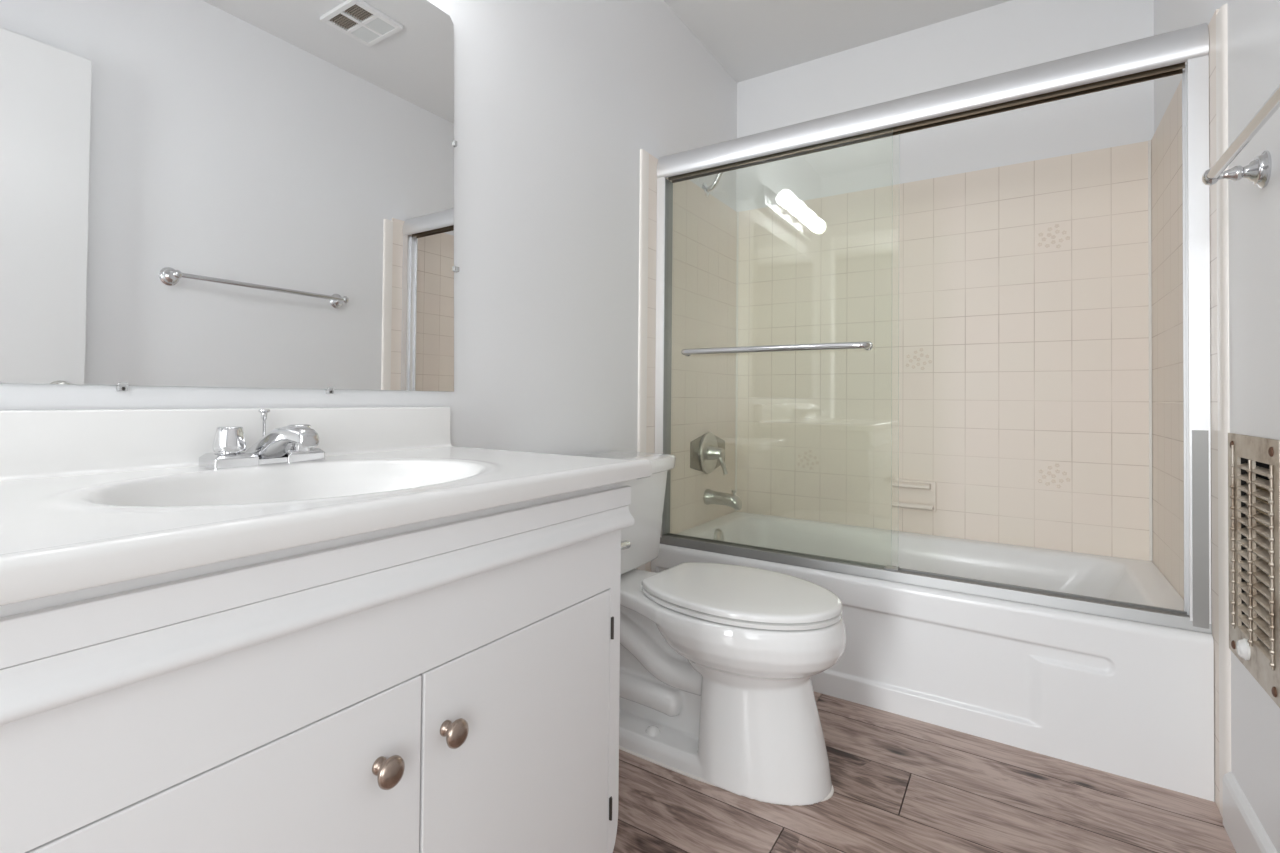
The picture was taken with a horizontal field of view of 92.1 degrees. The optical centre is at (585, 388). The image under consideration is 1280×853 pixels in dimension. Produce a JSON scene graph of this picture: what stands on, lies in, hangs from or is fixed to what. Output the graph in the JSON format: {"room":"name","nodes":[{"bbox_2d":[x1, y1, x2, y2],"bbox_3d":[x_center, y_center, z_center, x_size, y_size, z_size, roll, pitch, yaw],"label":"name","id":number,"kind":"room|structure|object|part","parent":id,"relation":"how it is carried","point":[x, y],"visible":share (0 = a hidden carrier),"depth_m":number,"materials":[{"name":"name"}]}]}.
{"room":"bathroom","nodes":[
{"label":"bathroom","id":0,"kind":"room"},
{"bbox_2d":[0,0,736,568],"bbox_3d":[-0.186,-0.257,1.773,0.100,2.510,3.380,0,-1,35],"label":"wall","id":1,"kind":"structure","parent":0,"point":[557,102],"depth_m":1.79,"materials":[{"name":"paint"}]},
{"bbox_2d":[0,407,450,476],"bbox_3d":[-0.625,0.083,1.032,0.027,0.099,1.036,0,-1,35],"label":"backsplash","id":2,"kind":"structure","parent":1,"relation":"attached to","point":[31,441],"depth_m":0.97,"materials":[{"name":"white stone"}]},
{"bbox_2d":[0,0,458,393],"bbox_3d":[-0.620,-0.450,1.063,0.011,0.913,1.072,0,-1,35],"label":"mirror","id":3,"kind":"object","parent":1,"relation":"attached to","point":[194,193],"visible":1,"depth_m":1.06,"materials":[{"name":"silver mirror"}]},
{"bbox_2d":[636,149,648,570],"bbox_3d":[0.204,0.041,2.229,0.009,1.816,0.050,0,-1,35],"label":"trim","id":4,"kind":"structure","parent":1,"relation":"attached to","point":[644,155],"depth_m":2.23,"materials":[{"name":"white tile"}]},
{"bbox_2d":[645,154,736,571],"bbox_3d":[0.470,0.049,2.605,0.008,1.816,0.870,0,-1,35],"label":"tile wall","id":5,"kind":"structure","parent":1,"relation":"attached to","point":[704,244],"depth_m":2.59,"materials":[{"name":"tile"}]},
{"bbox_2d":[690,432,727,474],"bbox_3d":[0.458,0.266,2.496,0.099,0.183,0.361,0,-1,35],"label":"shower valve","id":6,"kind":"object","parent":1,"relation":"attached to","point":[707,452],"visible":1,"depth_m":2.45,"materials":[{"name":"silver metal"}]},
{"bbox_3d":[0.582,0.319,2.630,0.052,0.094,0.034,0,-1,35],"label":"lever handle","id":7,"kind":"part","parent":6,"relation":"part of","materials":[{"name":"silver metal"}]},
{"bbox_2d":[702,173,722,196],"bbox_3d":[0.552,-0.884,2.656,0.084,0.106,0.066,0,-1,35],"label":"shower fixture","id":8,"kind":"object","parent":1,"relation":"attached to","point":[714,184],"visible":0.94,"depth_m":2.65,"materials":[{"name":"silver metal"}]},
{"bbox_2d":[703,489,741,509],"bbox_3d":[0.591,0.472,2.635,0.154,0.083,0.076,0,-1,35],"label":"tub spout","id":9,"kind":"object","parent":1,"relation":"attached to","point":[710,496],"visible":1,"depth_m":2.61,"materials":[{"name":"silver metal"}]},
{"bbox_2d":[664,0,1010,82],"bbox_3d":[0.479,-1.562,1.330,1.698,0.100,3.380,0,-1,35],"label":"ceiling","id":10,"kind":"structure","parent":0,"point":[750,39],"depth_m":2.51,"materials":[{"name":"paint"}]},
{"bbox_2d":[613,691,1235,852],"bbox_3d":[-0.330,0.944,0.188,1.698,0.060,5.710,0,-1,35],"label":"floor","id":11,"kind":"structure","parent":0,"point":[901,784],"depth_m":1.38,"materials":[{"name":"brown wood"}]},
{"bbox_2d":[0,482,634,852],"bbox_3d":[-0.422,0.540,0.863,0.563,0.765,0.990,0,-1,35],"label":"vanity cabinet","id":12,"kind":"object","parent":11,"relation":"on","point":[450,684],"visible":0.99,"depth_m":0.65,"materials":[{"name":"paint"}]},
{"bbox_3d":[-0.327,0.572,0.577,0.018,0.459,0.414,0,-1,35],"label":"cabinet door","id":13,"kind":"part","parent":12,"relation":"part of","materials":[{"name":"paint"}]},
{"bbox_3d":[-0.206,0.220,0.711,0.024,0.036,0.981,0,-1,35],"label":"moulding","id":14,"kind":"part","parent":12,"relation":"part of","materials":[{"name":"paint"}]},
{"bbox_2d":[0,407,651,605],"bbox_3d":[-0.407,0.136,0.877,0.562,0.204,1.037,0,-1,35],"label":"countertop","id":15,"kind":"structure","parent":12,"relation":"on","point":[89,498],"depth_m":0.84,"materials":[{"name":"white stone"}]},
{"bbox_2d":[199,409,324,468],"bbox_3d":[-0.500,0.081,1.008,0.174,0.091,0.184,0,-1,35],"label":"faucet","id":16,"kind":"object","parent":15,"relation":"on","point":[291,443],"visible":1,"depth_m":0.98,"materials":[{"name":"silver metal"}]},
{"bbox_3d":[-0.573,0.080,0.988,0.047,0.039,0.047,0,-1,13],"label":"handle","id":17,"kind":"part","parent":16,"relation":"part of","materials":[{"name":"silver metal"}]},
{"bbox_3d":[-0.557,0.081,1.062,0.019,0.091,0.019,0,-1,35],"label":"lift rod","id":18,"kind":"part","parent":16,"relation":"part of","materials":[{"name":"silver metal"}]},
{"bbox_3d":[-0.498,0.091,1.006,0.169,0.064,0.057,0,-1,35],"label":"spout","id":19,"kind":"part","parent":16,"relation":"part of","materials":[{"name":"silver metal"}]},
{"bbox_3d":[-0.506,0.082,1.083,0.047,0.039,0.047,0,-1,13],"label":"handle","id":20,"kind":"part","parent":16,"relation":"part of","materials":[{"name":"silver metal"}]},
{"bbox_3d":[-0.221,0.425,0.685,0.030,0.034,0.034,0,-1,35],"label":"knob","id":21,"kind":"part","parent":12,"relation":"part of","materials":[{"name":"silver metal"}]},
{"bbox_3d":[-0.165,0.427,0.765,0.030,0.034,0.034,0,-1,35],"label":"knob","id":22,"kind":"part","parent":12,"relation":"part of","materials":[{"name":"silver metal"}]},
{"bbox_3d":[-0.086,0.579,0.917,0.018,0.459,0.413,0,-1,35],"label":"cabinet door","id":23,"kind":"part","parent":12,"relation":"part of","materials":[{"name":"paint"}]},
{"bbox_2d":[575,451,845,805],"bbox_3d":[0.266,0.572,1.628,0.787,0.738,0.534,0,-1,35],"label":"toilet","id":24,"kind":"object","parent":11,"relation":"on","point":[718,662],"visible":0.84,"depth_m":1.46,"materials":[{"name":"white ceramic"}]},
{"bbox_3d":[0.058,0.224,1.784,0.249,0.044,0.534,0,-1,35],"label":"tank lid","id":25,"kind":"part","parent":24,"relation":"part of","materials":[{"name":"white ceramic"}]},
{"bbox_3d":[0.087,0.428,1.683,0.050,0.028,0.064,0,-1,35],"label":"flush lever","id":26,"kind":"part","parent":24,"relation":"part of","materials":[{"name":"silver metal"}]},
{"bbox_3d":[0.045,0.385,1.789,0.221,0.288,0.505,0,-1,35],"label":"tank","id":27,"kind":"part","parent":24,"relation":"part of","materials":[{"name":"white ceramic"}]},
{"bbox_3d":[0.281,0.740,1.627,0.761,0.402,0.389,0,-1,35],"label":"bowl","id":28,"kind":"part","parent":24,"relation":"part of","materials":[{"name":"white ceramic"}]},
{"bbox_3d":[0.397,0.531,1.568,0.480,0.012,0.393,0,-1,35],"label":"seat","id":29,"kind":"part","parent":24,"relation":"part of","materials":[{"name":"white plastic"}]},
{"bbox_3d":[0.397,0.513,1.568,0.480,0.018,0.393,0,-1,35],"label":"lid","id":30,"kind":"part","parent":24,"relation":"part of","materials":[{"name":"white plastic"}]},
{"bbox_2d":[651,511,1213,801],"bbox_3d":[1.079,0.768,2.177,1.479,0.378,0.818,0,-1,35],"label":"bathtub","id":31,"kind":"object","parent":11,"relation":"on","point":[1133,700],"visible":0.64,"depth_m":1.70,"materials":[{"name":"white ceramic"}]},
{"bbox_3d":[0.556,0.624,2.558,0.027,0.080,0.080,0,-1,35],"label":"overflow plate","id":32,"kind":"part","parent":31,"relation":"part of","materials":[{"name":"silver metal"}]},
{"bbox_2d":[655,23,1211,633],"bbox_3d":[0.872,-0.156,1.884,1.479,1.457,0.102,0,-1,35],"label":"shower door","id":33,"kind":"structure","parent":31,"relation":"on","point":[1165,54],"depth_m":1.65,"materials":[{"name":"silver metal"}]},
{"bbox_3d":[0.630,-0.124,2.094,0.785,1.351,0.005,0,-1,35],"label":"glass panel","id":34,"kind":"part","parent":33,"relation":"part of","materials":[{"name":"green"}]},
{"bbox_3d":[0.607,-0.125,2.076,0.772,1.351,0.005,0,-1,35],"label":"glass panel","id":35,"kind":"part","parent":33,"relation":"part of","materials":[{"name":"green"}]},
{"bbox_2d":[736,0,1153,211],"bbox_3d":[1.387,-0.229,2.611,1.498,2.510,0.192,0,-1,35],"label":"wall","id":36,"kind":"structure","parent":0,"point":[1011,35],"depth_m":2.46,"materials":[{"name":"paint"}]},
{"bbox_2d":[735,212,738,510],"bbox_3d":[0.723,-0.134,2.948,0.007,1.436,0.008,0,-1,35],"label":"trim","id":37,"kind":"structure","parent":36,"relation":"attached to","point":[737,212],"depth_m":2.95,"materials":[{"name":"white"}]},
{"bbox_2d":[797,450,818,469],"bbox_3d":[0.994,0.317,2.751,0.097,0.091,0.001,0,-1,35],"label":"trim","id":38,"kind":"structure","parent":36,"relation":"attached to","point":[810,451],"depth_m":2.75,"materials":[{"name":"beige tile"}]},
{"bbox_2d":[737,141,1152,561],"bbox_3d":[1.328,-0.123,2.528,1.481,1.456,0.008,0,-1,35],"label":"tile wall","id":39,"kind":"structure","parent":36,"relation":"attached to","point":[1039,355],"depth_m":2.41,"materials":[{"name":"tile"}]},
{"bbox_2d":[892,479,935,510],"bbox_3d":[1.321,0.431,2.483,0.158,0.118,0.054,0,-1,35],"label":"soap dish","id":40,"kind":"object","parent":39,"relation":"attached to","point":[907,494],"visible":0.89,"depth_m":2.48,"materials":[{"name":"beige ceramic"}]},
{"bbox_2d":[892,502,933,510],"bbox_3d":[1.316,0.473,2.479,0.146,0.025,0.043,0,-1,35],"label":"tray","id":41,"kind":"object","parent":40,"relation":"on","point":[927,506],"depth_m":2.47,"materials":[{"name":"beige ceramic"}]},
{"bbox_2d":[906,348,931,369],"bbox_3d":[1.355,-0.121,2.504,0.097,0.091,0.001,0,-1,35],"label":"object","id":42,"kind":"structure","parent":39,"relation":"attached to","point":[915,352],"depth_m":2.50,"materials":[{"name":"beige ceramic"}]},
{"bbox_2d":[1037,224,1069,247],"bbox_3d":[1.717,-0.559,2.257,0.097,0.091,0.001,0,-1,35],"label":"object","id":43,"kind":"structure","parent":39,"relation":"attached to","point":[1056,225],"depth_m":2.26,"materials":[{"name":"beige tile"}]},
{"bbox_2d":[1038,463,1070,487],"bbox_3d":[1.708,0.317,2.244,0.097,0.091,0.001,0,-1,35],"label":"trim","id":44,"kind":"structure","parent":36,"relation":"attached to","point":[1056,464],"depth_m":2.25,"materials":[{"name":"beige tile"}]},
{"bbox_2d":[1148,140,1152,560],"bbox_3d":[1.925,-0.134,2.096,0.007,1.436,0.008,0,-1,35],"label":"trim","id":45,"kind":"structure","parent":36,"relation":"attached to","point":[1149,141],"depth_m":2.10,"materials":[{"name":"white"}]},
{"bbox_2d":[1154,0,1279,852],"bbox_3d":[1.118,-0.257,0.849,0.100,2.510,3.380,0,-1,35],"label":"wall","id":46,"kind":"structure","parent":0,"point":[1253,25],"depth_m":1.22,"materials":[{"name":"paint"}]},
{"bbox_2d":[1151,8,1219,810],"bbox_3d":[1.685,0.049,1.744,0.009,1.816,0.870,0,-1,35],"label":"tile wall","id":47,"kind":"structure","parent":46,"relation":"attached to","point":[1166,143],"depth_m":1.77,"materials":[{"name":"tile"}]},
{"bbox_2d":[1216,4,1230,817],"bbox_3d":[1.419,0.049,1.368,0.009,1.800,0.050,0,-1,35],"label":"trim","id":48,"kind":"structure","parent":46,"relation":"attached to","point":[1222,15],"depth_m":1.36,"materials":[{"name":"white tile"}]},
{"bbox_2d":[1202,85,1279,187],"bbox_3d":[1.033,-0.415,0.888,0.085,0.068,0.758,0,-1,35],"label":"towel bar","id":49,"kind":"object","parent":46,"relation":"attached to","point":[1258,171],"visible":1,"depth_m":1.12,"materials":[{"name":"silver metal"}]},
{"bbox_3d":[1.232,-0.409,1.170,0.085,0.068,0.068,0,-1,35],"label":"post","id":50,"kind":"part","parent":49,"relation":"part of","materials":[{"name":"silver metal"}]},
{"bbox_2d":[1223,772,1277,852],"bbox_3d":[0.805,0.871,0.505,0.014,0.118,2.036,0,-1,35],"label":"baseboard","id":51,"kind":"structure","parent":46,"relation":"attached to","point":[1243,827],"depth_m":1.24,"materials":[{"name":"paint"}]},
{"bbox_2d":[1228,433,1279,707],"bbox_3d":[1.325,0.325,1.180,0.094,0.464,0.324,0,-1,35],"label":"wall heater","id":52,"kind":"object","parent":46,"relation":"attached to","point":[1253,462],"visible":1,"depth_m":1.19,"materials":[{"name":"metal"}]},
{"bbox_3d":[1.306,0.517,1.223,0.014,0.042,0.042,0,-1,35],"label":"dial knob","id":53,"kind":"part","parent":52,"relation":"part of","materials":[{"name":"white plastic"}]}
]}

